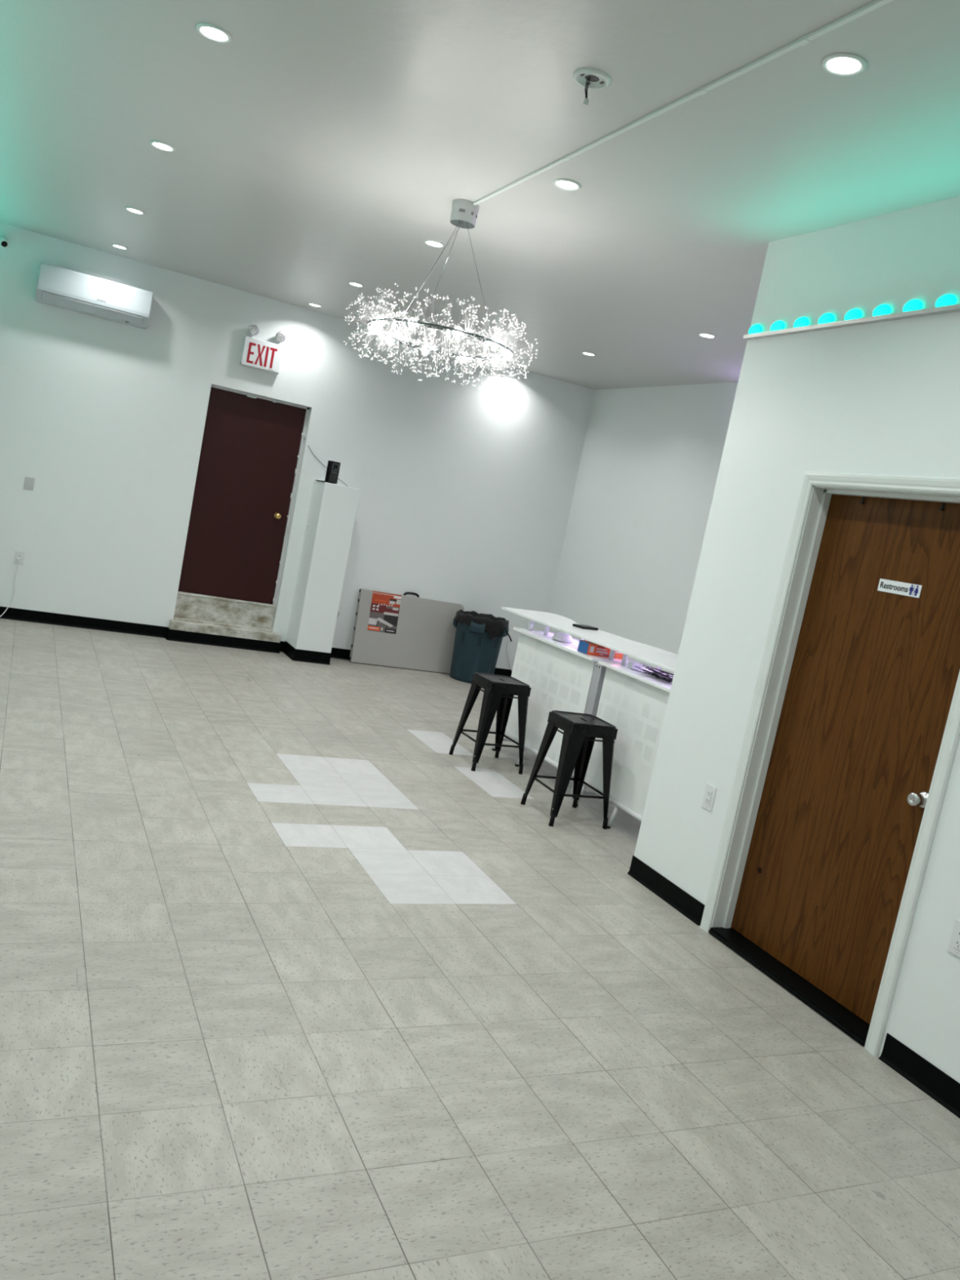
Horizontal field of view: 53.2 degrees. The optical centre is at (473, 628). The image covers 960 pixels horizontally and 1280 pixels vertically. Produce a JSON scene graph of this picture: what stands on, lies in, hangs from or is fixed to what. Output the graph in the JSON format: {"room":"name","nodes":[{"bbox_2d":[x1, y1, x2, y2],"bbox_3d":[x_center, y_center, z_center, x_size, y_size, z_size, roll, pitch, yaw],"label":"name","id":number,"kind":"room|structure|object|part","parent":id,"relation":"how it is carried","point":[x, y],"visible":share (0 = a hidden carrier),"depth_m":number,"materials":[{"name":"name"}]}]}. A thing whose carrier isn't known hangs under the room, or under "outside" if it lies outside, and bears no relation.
{"room":"entertainment venue","nodes":[
{"label":"entertainment venue","id":0,"kind":"room"},
{"bbox_2d":[0,222,595,670],"bbox_3d":[-1.875,-1.447,9.436,6.560,3.334,0.260,8,7,-26],"label":"wall","id":1,"kind":"structure","parent":0,"point":[466,494],"depth_m":8.99,"materials":[{"name":"paint"}]},
{"bbox_2d":[0,231,8,248],"bbox_3d":[-3.906,-3.220,7.929,0.101,0.141,0.151,7,7,-34],"label":"security camera","id":2,"kind":"object","parent":1,"relation":"attached to","point":[4,243],"visible":1,"depth_m":7.90,"materials":[{"name":"paint"}]},
{"bbox_2d":[0,558,19,617],"bbox_3d":[-4.202,-0.353,8.284,0.091,0.555,0.497,16,8,41],"label":"power cord","id":3,"kind":"object","parent":1,"relation":"hanging from","point":[18,559],"visible":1,"depth_m":8.46,"materials":[{"name":"white plastic"}]},
{"bbox_2d":[13,550,25,564],"bbox_3d":[-4.017,-0.625,8.468,0.078,0.115,0.008,8,7,-26],"label":"wall outlet","id":4,"kind":"object","parent":1,"relation":"attached to","point":[19,554],"visible":1,"depth_m":8.47,"materials":[{"name":"white plastic"}]},
{"bbox_2d":[17,553,22,561],"bbox_3d":[-4.016,-0.625,8.466,0.033,0.068,0.003,8,7,-26],"label":"receptacle","id":5,"kind":"object","parent":4,"relation":"attached to","point":[19,555],"depth_m":8.47,"materials":[{"name":"white plastic"}]},
{"bbox_2d":[23,476,35,490],"bbox_3d":[-3.898,-1.269,8.396,0.078,0.108,0.005,8,7,-26],"label":"blank wall plate","id":6,"kind":"object","parent":1,"relation":"attached to","point":[28,482],"visible":1,"depth_m":8.39,"materials":[{"name":"white plastic"}]},
{"bbox_2d":[35,262,153,328],"bbox_3d":[-3.264,-2.860,8.255,0.913,0.307,0.208,8,7,-26],"label":"air conditioner","id":7,"kind":"object","parent":1,"relation":"attached to","point":[57,286],"visible":1,"depth_m":8.18,"materials":[{"name":"white plastic"}]},
{"bbox_2d":[168,591,280,642],"bbox_3d":[-2.436,-0.071,9.383,1.055,0.447,0.345,8,7,-26],"label":"step","id":8,"kind":"structure","parent":1,"relation":"attached to","point":[193,612],"depth_m":9.31,"materials":[{"name":"stone"}]},
{"bbox_2d":[177,386,306,604],"bbox_3d":[-2.228,-1.248,9.249,0.925,1.950,0.116,8,7,-26],"label":"door","id":9,"kind":"structure","parent":1,"relation":"in","point":[246,469],"depth_m":9.25,"materials":[{"name":"red paint"}]},
{"bbox_3d":[-1.923,-1.101,9.392,0.060,0.060,0.070,8,7,-26],"label":"knob","id":10,"kind":"part","parent":9,"relation":"part of","materials":[{"name":"gold metal"}]},
{"bbox_2d":[177,384,310,604],"bbox_3d":[-2.256,-1.271,9.332,0.965,1.973,0.175,8,7,-26],"label":"trim","id":11,"kind":"structure","parent":1,"relation":"attached to","point":[307,412],"depth_m":9.41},
{"bbox_2d":[0,606,512,676],"bbox_3d":[-2.042,0.185,9.300,6.360,0.115,0.429,8,7,-26],"label":"baseboard","id":12,"kind":"structure","parent":1,"relation":"attached to","point":[15,614],"depth_m":9.07,"materials":[{"name":"black plastic"}]},
{"bbox_2d":[239,324,285,373],"bbox_3d":[-1.977,-2.617,8.967,0.370,0.380,0.076,8,7,-26],"label":"exit sign","id":13,"kind":"object","parent":1,"relation":"attached to","point":[256,353],"visible":1,"depth_m":8.95,"materials":[{"name":"white plastic"}]},
{"bbox_2d":[285,480,359,653],"bbox_3d":[-1.500,-0.551,9.409,0.355,1.735,0.415,8,7,-26],"label":"wall pillar","id":14,"kind":"structure","parent":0,"point":[332,509],"depth_m":9.23,"materials":[{"name":"paint"}]},
{"bbox_2d":[306,517,311,529],"bbox_3d":[-1.621,-1.024,9.373,0.014,0.115,0.070,8,7,-26],"label":"light switch","id":15,"kind":"object","parent":14,"relation":"attached to","point":[309,519],"visible":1,"depth_m":9.37,"materials":[{"name":"white plastic"}]},
{"bbox_2d":[315,480,334,484],"bbox_3d":[-1.436,-1.413,9.227,0.100,0.010,0.325,8,7,-26],"label":"tray","id":16,"kind":"object","parent":14,"relation":"on","point":[315,480],"visible":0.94,"depth_m":9.10,"materials":[{"name":"plastic"}]},
{"bbox_2d":[324,460,340,484],"bbox_3d":[-1.348,-1.489,9.137,0.100,0.205,0.071,6,8,-40],"label":"speaker","id":17,"kind":"object","parent":16,"relation":"on","point":[333,467],"visible":0.94,"depth_m":9.11,"materials":[{"name":"black plastic"}]},
{"bbox_3d":[-1.339,-1.426,9.115,0.088,0.080,0.001,6,8,-40],"label":"panel","id":18,"kind":"part","parent":17,"relation":"part of","materials":[{"name":"black plastic"}]},
{"bbox_2d":[0,618,959,1279],"bbox_3d":[0.318,1.288,4.010,6.706,0.001,12.802,8,7,-26],"label":"floor","id":19,"kind":"structure","parent":0,"point":[293,986],"depth_m":3.14,"materials":[{"name":"tile"}]},
{"bbox_2d":[349,588,463,674],"bbox_3d":[-0.687,0.023,10.030,1.181,0.800,0.147,8,7,-26],"label":"folding table","id":20,"kind":"object","parent":19,"relation":"on","point":[393,630],"visible":0.91,"depth_m":9.98,"materials":[{"name":"grey plastic"}]},
{"bbox_3d":[-0.652,-0.354,10.020,0.181,0.049,0.028,8,7,-26],"label":"handle","id":21,"kind":"part","parent":20,"relation":"part of","materials":[{"name":"black plastic"}]},
{"bbox_2d":[449,608,511,684],"bbox_3d":[0.029,0.200,10.084,0.572,0.710,0.573,8,7,-26],"label":"trash bin","id":22,"kind":"object","parent":19,"relation":"on","point":[478,637],"visible":0.89,"depth_m":9.88,"materials":[{"name":"teal plastic"}]},
{"bbox_3d":[-0.176,-0.084,10.135,0.037,0.135,0.150,13,6,17],"label":"handle","id":23,"kind":"part","parent":22,"relation":"part of","materials":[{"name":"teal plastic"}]},
{"bbox_3d":[0.035,-0.005,9.794,0.150,0.135,0.037,12,6,7],"label":"handle","id":24,"kind":"part","parent":22,"relation":"part of","materials":[{"name":"teal plastic"}]},
{"bbox_3d":[0.327,0.031,9.988,0.037,0.135,0.150,13,6,15],"label":"handle","id":25,"kind":"part","parent":22,"relation":"part of","materials":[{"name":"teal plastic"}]},
{"bbox_2d":[448,672,531,773],"bbox_3d":[0.137,0.648,6.656,0.398,0.614,0.398,8,7,-27],"label":"bar stool","id":26,"kind":"object","parent":19,"relation":"on","point":[500,691],"visible":1,"depth_m":6.56,"materials":[{"name":"black paint"}]},
{"bbox_3d":[-0.046,0.593,6.717,0.127,0.527,0.141,13,6,18],"label":"leg","id":27,"kind":"part","parent":26,"relation":"part of","materials":[{"name":"black paint"}]},
{"bbox_3d":[0.075,0.644,6.465,0.141,0.527,0.127,13,6,18],"label":"leg","id":28,"kind":"part","parent":26,"relation":"part of","materials":[{"name":"black paint"}]},
{"bbox_3d":[0.191,0.376,6.626,0.312,0.056,0.312,8,7,-27],"label":"seat","id":29,"kind":"part","parent":26,"relation":"part of","materials":[{"name":"black paint"}]},
{"bbox_3d":[0.205,0.628,6.845,0.141,0.527,0.127,13,6,18],"label":"leg","id":30,"kind":"part","parent":26,"relation":"part of","materials":[{"name":"black paint"}]},
{"bbox_3d":[0.326,0.679,6.593,0.127,0.527,0.141,13,6,18],"label":"leg","id":31,"kind":"part","parent":26,"relation":"part of","materials":[{"name":"black paint"}]},
{"bbox_2d":[520,710,617,829],"bbox_3d":[0.598,0.837,5.759,0.398,0.614,0.398,8,7,-25],"label":"bar stool","id":32,"kind":"object","parent":19,"relation":"on","point":[580,732],"visible":1,"depth_m":5.65,"materials":[{"name":"black paint"}]},
{"bbox_3d":[0.416,0.781,5.826,0.127,0.527,0.141,13,7,20],"label":"leg","id":33,"kind":"part","parent":32,"relation":"part of","materials":[{"name":"black paint"}]},
{"bbox_3d":[0.528,0.831,5.570,0.141,0.527,0.127,13,7,20],"label":"leg","id":34,"kind":"part","parent":32,"relation":"part of","materials":[{"name":"black paint"}]},
{"bbox_3d":[0.651,0.565,5.729,0.312,0.056,0.312,8,7,-25],"label":"seat","id":35,"kind":"part","parent":32,"relation":"part of","materials":[{"name":"black paint"}]},
{"bbox_3d":[0.672,0.818,5.945,0.141,0.527,0.127,13,7,20],"label":"leg","id":36,"kind":"part","parent":32,"relation":"part of","materials":[{"name":"black paint"}]},
{"bbox_3d":[0.784,0.868,5.689,0.127,0.527,0.141,13,7,20],"label":"leg","id":37,"kind":"part","parent":32,"relation":"part of","materials":[{"name":"black paint"}]},
{"bbox_2d":[492,607,676,783],"bbox_3d":[0.637,0.494,6.974,0.642,1.036,1.615,8,7,-26],"label":"bar","id":38,"kind":"object","parent":19,"relation":"on","point":[559,676],"visible":0.59,"depth_m":6.67,"materials":[{"name":"white plastic"}]},
{"bbox_3d":[0.342,0.904,6.819,0.073,0.152,0.026,7,7,-35],"label":"leg","id":39,"kind":"part","parent":38,"relation":"part of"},
{"bbox_3d":[0.415,0.857,6.708,0.032,0.032,1.090,8,7,-26],"label":"rail","id":40,"kind":"part","parent":38,"relation":"part of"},
{"bbox_3d":[0.495,0.480,6.686,0.012,0.740,1.060,8,7,-26],"label":"panel","id":41,"kind":"part","parent":38,"relation":"part of","materials":[{"name":"white"}]},
{"bbox_2d":[551,632,573,643],"bbox_3d":[0.631,0.063,6.793,0.156,0.057,0.156,8,7,-26],"label":"plastic container","id":42,"kind":"object","parent":38,"relation":"on","point":[560,637],"visible":1,"depth_m":6.74,"materials":[{"name":"white plastic"}]},
{"bbox_2d":[513,626,650,667],"bbox_3d":[0.730,0.129,6.726,0.465,0.020,1.125,8,7,-26],"label":"shelf","id":43,"kind":"object","parent":38,"relation":"attached to","point":[543,637],"depth_m":6.60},
{"bbox_2d":[572,623,598,630],"bbox_3d":[0.809,-0.009,6.944,0.170,0.018,0.110,5,8,-44],"label":"case","id":44,"kind":"object","parent":38,"relation":"on","point":[581,626],"visible":1,"depth_m":6.91,"materials":[{"name":"plastic"}]},
{"bbox_2d":[577,640,622,659],"bbox_3d":[0.858,0.143,6.371,0.312,0.078,0.122,8,7,-26],"label":"cardboard box","id":45,"kind":"object","parent":38,"relation":"on","point":[587,647],"visible":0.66,"depth_m":6.29,"materials":[{"name":"orange cardboard"}]},
{"bbox_3d":[0.719,0.123,6.304,0.002,0.074,0.121,8,7,-26],"label":"panel","id":46,"kind":"part","parent":45,"relation":"part of","materials":[{"name":"blue cardboard"}]},
{"bbox_2d":[586,644,610,657],"bbox_3d":[0.830,0.148,6.292,0.188,0.066,0.001,8,7,-26],"label":"print","id":47,"kind":"object","parent":45,"relation":"attached to","point":[596,650],"depth_m":6.28},
{"bbox_2d":[569,661,606,799],"bbox_3d":[0.728,0.665,6.159,0.044,0.912,0.078,8,7,-26],"label":"post","id":48,"kind":"object","parent":19,"relation":"on","point":[599,672],"visible":0.47,"depth_m":6.11,"materials":[{"name":"metal"}]},
{"bbox_2d":[577,644,678,828],"bbox_3d":[1.190,0.736,5.757,0.634,1.036,1.088,8,7,-26],"label":"bar","id":49,"kind":"object","parent":19,"relation":"on","point":[634,702],"visible":0.37,"depth_m":5.73,"materials":[{"name":"white plastic"}]},
{"bbox_3d":[0.680,1.051,6.081,0.073,0.152,0.026,7,7,-35],"label":"leg","id":50,"kind":"part","parent":49,"relation":"part of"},
{"bbox_3d":[0.858,1.069,6.170,0.400,0.020,0.020,8,7,-26],"label":"cross rail","id":51,"kind":"part","parent":49,"relation":"part of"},
{"bbox_3d":[0.895,1.066,5.661,0.032,0.032,1.020,8,7,-26],"label":"rail","id":52,"kind":"part","parent":49,"relation":"part of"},
{"bbox_3d":[0.836,1.119,5.741,0.073,0.152,0.026,7,7,-35],"label":"leg","id":53,"kind":"part","parent":49,"relation":"part of","materials":[{"name":"white metal"}]},
{"bbox_3d":[0.975,0.689,5.640,0.012,0.740,0.990,8,7,-26],"label":"panel","id":54,"kind":"part","parent":49,"relation":"part of","materials":[{"name":"white"}]},
{"bbox_2d":[626,662,640,670],"bbox_3d":[1.000,0.234,5.974,0.070,0.040,0.050,8,7,-26],"label":"box","id":55,"kind":"object","parent":49,"relation":"on","point":[632,665],"visible":0.94,"depth_m":5.95,"materials":[{"name":"cardboard"}]},
{"bbox_2d":[598,661,672,692],"bbox_3d":[1.209,0.338,5.680,0.465,0.020,1.055,8,7,-26],"label":"shelf","id":56,"kind":"object","parent":49,"relation":"attached to","point":[621,669],"depth_m":5.76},
{"bbox_2d":[0,0,959,389],"bbox_3d":[0.982,-1.945,3.759,6.800,0.385,12.800,8,7,-26],"label":"ceiling","id":57,"kind":"structure","parent":0,"point":[319,148],"depth_m":4.22,"materials":[{"name":"paint"}]},
{"bbox_2d":[111,243,128,249],"bbox_3d":[-2.938,-3.164,7.941,0.134,0.008,0.134,8,8,-26],"label":"recessed light","id":58,"kind":"object","parent":57,"relation":"in","point":[120,246],"visible":1,"depth_m":7.93,"materials":[{"name":"white"}]},
{"bbox_2d":[124,206,145,214],"bbox_3d":[-2.333,-2.873,6.590,0.134,0.008,0.134,8,8,-26],"label":"recessed light","id":59,"kind":"object","parent":57,"relation":"in","point":[132,210],"visible":1,"depth_m":6.58,"materials":[{"name":"white plastic"}]},
{"bbox_2d":[128,208,142,213],"bbox_3d":[-2.333,-2.872,6.590,0.099,0.002,0.099,8,8,-26],"label":"diffuser","id":60,"kind":"object","parent":59,"relation":"attached to","point":[135,211],"depth_m":6.58,"materials":[{"name":"white plastic"}]},
{"bbox_2d":[149,140,175,151],"bbox_3d":[-1.641,-2.540,5.048,0.134,0.008,0.134,8,8,-26],"label":"recessed light","id":61,"kind":"object","parent":57,"relation":"in","point":[161,145],"visible":1,"depth_m":5.04,"materials":[{"name":"white"}]},
{"bbox_2d":[152,142,172,150],"bbox_3d":[-1.641,-2.539,5.048,0.099,0.002,0.099,8,8,-26],"label":"diffuser","id":62,"kind":"object","parent":61,"relation":"attached to","point":[162,146],"depth_m":5.04,"materials":[{"name":"white plastic"}]},
{"bbox_2d":[195,22,232,43],"bbox_3d":[-0.970,-2.220,3.575,0.134,0.008,0.134,8,8,-26],"label":"recessed light","id":63,"kind":"object","parent":57,"relation":"in","point":[213,33],"visible":1,"depth_m":3.57,"materials":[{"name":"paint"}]},
{"bbox_2d":[200,26,227,40],"bbox_3d":[-0.970,-2.219,3.575,0.099,0.002,0.099,8,8,-26],"label":"diffuser","id":64,"kind":"object","parent":63,"relation":"attached to","point":[213,33],"depth_m":3.57,"materials":[{"name":"white plastic"}]},
{"bbox_2d":[307,302,322,307],"bbox_3d":[-1.460,-2.971,8.804,0.134,0.008,0.134,8,8,-26],"label":"recessed light","id":65,"kind":"object","parent":57,"relation":"in","point":[309,304],"visible":1,"depth_m":8.79,"materials":[{"name":"white plastic"}]},
{"bbox_2d":[347,281,364,287],"bbox_3d":[-0.928,-2.704,7.531,0.134,0.008,0.134,8,8,-26],"label":"recessed light","id":66,"kind":"object","parent":57,"relation":"in","point":[353,283],"visible":1,"depth_m":7.52,"materials":[{"name":"white"}]},
{"bbox_2d":[350,282,361,286],"bbox_3d":[-0.928,-2.704,7.531,0.099,0.002,0.099,8,8,-26],"label":"diffuser","id":67,"kind":"object","parent":66,"relation":"attached to","point":[356,284],"depth_m":7.52,"materials":[{"name":"white plastic"}]},
{"bbox_2d":[423,239,444,248],"bbox_3d":[-0.243,-2.358,5.874,0.134,0.008,0.134,8,8,-26],"label":"recessed light","id":68,"kind":"object","parent":57,"relation":"in","point":[433,243],"visible":1,"depth_m":5.86,"materials":[{"name":"white plastic"}]},
{"bbox_2d":[426,241,441,246],"bbox_3d":[-0.243,-2.358,5.874,0.099,0.002,0.099,8,8,-26],"label":"diffuser","id":69,"kind":"object","parent":68,"relation":"attached to","point":[430,243],"depth_m":5.87,"materials":[{"name":"white plastic"}]},
{"bbox_2d":[342,199,537,390],"bbox_3d":[-0.127,-1.780,5.041,1.030,0.886,1.005,10,6,-11],"label":"crystal chandelier","id":70,"kind":"object","parent":57,"relation":"hanging from","point":[464,215],"visible":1,"depth_m":4.94,"materials":[{"name":"glass"}]},
{"bbox_3d":[-0.535,-1.588,5.075,0.046,0.053,0.046,8,7,-26],"label":"bulb","id":71,"kind":"part","parent":70,"relation":"part of","materials":[{"name":"white glass"}]},
{"bbox_3d":[-0.475,-1.553,4.861,0.046,0.053,0.046,8,7,-26],"label":"bulb","id":72,"kind":"part","parent":70,"relation":"part of","materials":[{"name":"white glass"}]},
{"bbox_3d":[-0.458,-1.596,5.287,0.046,0.053,0.046,8,7,-26],"label":"bulb","id":73,"kind":"part","parent":70,"relation":"part of","materials":[{"name":"white glass"}]},
{"bbox_3d":[-0.301,-1.504,4.725,0.046,0.053,0.046,8,7,-26],"label":"bulb","id":74,"kind":"part","parent":70,"relation":"part of","materials":[{"name":"white glass"}]},
{"bbox_3d":[-0.273,-1.574,5.416,0.046,0.053,0.046,8,7,-26],"label":"bulb","id":75,"kind":"part","parent":70,"relation":"part of","materials":[{"name":"white glass"}]},
{"bbox_3d":[-0.205,-1.831,4.875,0.006,0.578,0.367,15,7,29],"label":"power cord","id":76,"kind":"part","parent":70,"relation":"part of","materials":[{"name":"silver metal"}]},
{"bbox_3d":[-0.176,-1.521,5.068,0.798,0.012,0.798,8,7,-26],"label":"ring frame","id":77,"kind":"part","parent":70,"relation":"part of","materials":[{"name":"metal"}]},
{"bbox_3d":[-0.080,-1.460,4.721,0.046,0.053,0.046,8,7,-26],"label":"bulb","id":78,"kind":"part","parent":70,"relation":"part of","materials":[{"name":"white glass"}]},
{"bbox_3d":[-0.052,-1.530,5.411,0.046,0.053,0.046,8,7,-26],"label":"bulb","id":79,"kind":"part","parent":70,"relation":"part of","materials":[{"name":"white glass"}]},
{"bbox_3d":[0.104,-1.438,4.849,0.046,0.053,0.046,8,7,-26],"label":"bulb","id":80,"kind":"part","parent":70,"relation":"part of","materials":[{"name":"white glass"}]},
{"bbox_3d":[0.121,-1.482,5.276,0.046,0.053,0.046,8,7,-26],"label":"bulb","id":81,"kind":"part","parent":70,"relation":"part of","materials":[{"name":"white glass"}]},
{"bbox_3d":[0.181,-1.446,5.061,0.046,0.053,0.046,8,7,-26],"label":"bulb","id":82,"kind":"part","parent":70,"relation":"part of","materials":[{"name":"white glass"}]},
{"bbox_2d":[552,177,581,191],"bbox_3d":[0.428,-2.039,4.403,0.134,0.008,0.134,8,8,-26],"label":"recessed light","id":83,"kind":"object","parent":57,"relation":"in","point":[561,183],"visible":1,"depth_m":4.39,"materials":[{"name":"white plastic"}]},
{"bbox_2d":[556,181,577,189],"bbox_3d":[0.428,-2.038,4.403,0.099,0.002,0.099,8,8,-26],"label":"diffuser","id":84,"kind":"object","parent":83,"relation":"attached to","point":[561,184],"depth_m":4.40,"materials":[{"name":"white plastic"}]},
{"bbox_2d":[581,351,595,355],"bbox_3d":[1.016,-2.425,8.467,0.134,0.008,0.134,8,8,-26],"label":"recessed light","id":85,"kind":"object","parent":57,"relation":"in","point":[588,353],"visible":1,"depth_m":8.46,"materials":[{"name":"white"}]},
{"bbox_2d":[573,67,611,106],"bbox_3d":[0.402,-1.866,3.330,0.136,0.094,0.136,8,7,-26],"label":"sprinkler","id":86,"kind":"object","parent":57,"relation":"attached to","point":[587,77],"visible":1,"depth_m":3.32,"materials":[{"name":"paint"}]},
{"bbox_2d":[472,0,893,205],"bbox_3d":[1.545,-1.455,1.554,0.022,0.132,7.620,8,7,-26],"label":"conduit","id":87,"kind":"object","parent":57,"relation":"attached to","point":[807,38],"visible":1,"depth_m":3.18,"materials":[{"name":"paint"}]},
{"bbox_2d":[697,332,716,338],"bbox_3d":[1.666,-2.091,6.842,0.134,0.008,0.134,8,8,-26],"label":"recessed light","id":88,"kind":"object","parent":57,"relation":"in","point":[708,335],"visible":1,"depth_m":6.83,"materials":[{"name":"white"}]},
{"bbox_2d":[700,333,714,337],"bbox_3d":[1.666,-2.090,6.842,0.099,0.002,0.099,8,8,-26],"label":"diffuser","id":89,"kind":"object","parent":88,"relation":"attached to","point":[701,335],"depth_m":6.83,"materials":[{"name":"white plastic"}]},
{"bbox_2d":[821,53,866,76],"bbox_3d":[1.124,-1.711,2.911,0.134,0.008,0.134,8,8,-26],"label":"recessed light","id":90,"kind":"object","parent":57,"relation":"in","point":[842,64],"visible":1,"depth_m":2.90,"materials":[{"name":"white plastic"}]},
{"bbox_2d":[826,57,860,73],"bbox_3d":[1.124,-1.711,2.911,0.099,0.002,0.099,8,8,-26],"label":"diffuser","id":91,"kind":"object","parent":90,"relation":"attached to","point":[834,65],"depth_m":2.91,"materials":[{"name":"white plastic"}]},
{"bbox_2d":[548,382,737,674],"bbox_3d":[2.207,-0.513,8.239,0.120,3.330,5.560,8,7,-26],"label":"wall","id":92,"kind":"structure","parent":0,"point":[650,462],"depth_m":9.40,"materials":[{"name":"paint"}]},
{"bbox_2d":[634,195,959,1083],"bbox_3d":[2.576,0.310,1.803,0.140,3.245,6.790,8,7,-26],"label":"wall","id":93,"kind":"structure","parent":0,"point":[883,397],"depth_m":4.28,"materials":[{"name":"paint"}]},
{"bbox_2d":[701,783,716,811],"bbox_3d":[1.106,0.796,4.509,0.008,0.116,0.072,8,7,-26],"label":"wall outlet","id":94,"kind":"object","parent":93,"relation":"attached to","point":[710,791],"visible":1,"depth_m":4.50,"materials":[{"name":"white plastic"}]},
{"bbox_2d":[704,789,712,805],"bbox_3d":[1.104,0.796,4.508,0.003,0.068,0.033,8,7,-26],"label":"receptacle","id":95,"kind":"object","parent":94,"relation":"attached to","point":[708,793],"depth_m":4.51,"materials":[{"name":"white plastic"}]},
{"bbox_2d":[708,927,870,1046],"bbox_3d":[1.329,1.471,4.004,0.158,0.030,0.911,8,7,-26],"label":"door threshold","id":96,"kind":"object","parent":93,"relation":"attached to","point":[849,1023],"depth_m":3.94,"materials":[{"name":"black plastic"}]},
{"bbox_2d":[627,855,959,1118],"bbox_3d":[3.260,1.984,2.459,2.384,0.100,6.804,8,7,-26],"label":"baseboard","id":97,"kind":"structure","parent":93,"relation":"attached to","point":[935,1083],"depth_m":3.44,"materials":[{"name":"black plastic"}]},
{"bbox_2d":[700,471,959,1056],"bbox_3d":[1.529,0.448,3.892,0.158,2.127,1.039,8,7,-26],"label":"trim","id":98,"kind":"structure","parent":93,"relation":"attached to","point":[817,489],"depth_m":4.22,"materials":[{"name":"paint"}]},
{"bbox_2d":[730,494,959,1024],"bbox_3d":[1.546,0.466,3.903,0.104,2.026,0.911,8,7,-26],"label":"door","id":99,"kind":"structure","parent":93,"relation":"in","point":[873,678],"depth_m":3.91,"materials":[{"name":"brown wood"}]},
{"bbox_2d":[859,496,865,504],"bbox_3d":[1.637,-0.544,4.037,0.010,0.040,0.014,8,7,-26],"label":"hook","id":100,"kind":"object","parent":99,"relation":"attached to","point":[863,497],"visible":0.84,"depth_m":4.04,"materials":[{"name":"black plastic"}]},
{"bbox_2d":[877,578,922,598],"bbox_3d":[1.694,-0.161,3.816,0.004,0.050,0.206,8,7,-26],"label":"restroom sign","id":101,"kind":"object","parent":99,"relation":"attached to","point":[885,585],"visible":1,"depth_m":3.81,"materials":[{"name":"white plastic"}]},
{"bbox_3d":[1.660,0.640,3.577,0.069,0.066,0.066,8,7,-26],"label":"knob","id":102,"kind":"part","parent":99,"relation":"part of","materials":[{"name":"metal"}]},
{"bbox_2d":[938,502,945,511],"bbox_3d":[1.801,-0.473,3.681,0.010,0.040,0.014,8,7,-26],"label":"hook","id":103,"kind":"object","parent":99,"relation":"attached to","point":[943,503],"visible":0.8,"depth_m":3.68,"materials":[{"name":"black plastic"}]},
{"bbox_2d":[743,293,959,340],"bbox_3d":[1.964,-1.170,3.293,0.034,0.069,3.085,8,7,-26],"label":"led light bar","id":104,"kind":"object","parent":93,"relation":"attached to","point":[945,304],"visible":1,"depth_m":4.04,"materials":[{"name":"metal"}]},
{"bbox_2d":[947,919,959,957],"bbox_3d":[1.676,1.071,3.259,0.008,0.118,0.118,8,7,-26],"label":"wall outlet","id":105,"kind":"object","parent":93,"relation":"attached to","point":[954,944],"visible":1,"depth_m":3.29,"materials":[{"name":"white plastic"}]},
{"bbox_2d":[953,928,959,950],"bbox_3d":[1.664,1.066,3.278,0.003,0.068,0.033,8,7,-26],"label":"receptacle","id":106,"kind":"object","parent":105,"relation":"attached to","point":[956,931],"depth_m":3.29,"materials":[{"name":"white plastic"}]},
{"label":"black stirrer","id":107,"kind":"object","parent":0,"visible":0},
{"bbox_2d":[650,666,673,674],"bbox_3d":[1.139,0.259,5.767,0.170,0.011,0.006,15,8,35],"label":"black stirrer","id":108,"kind":"object","parent":107,"relation":"on","point":[651,667],"visible":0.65,"depth_m":5.77,"materials":[{"name":"plastic"}]}
]}

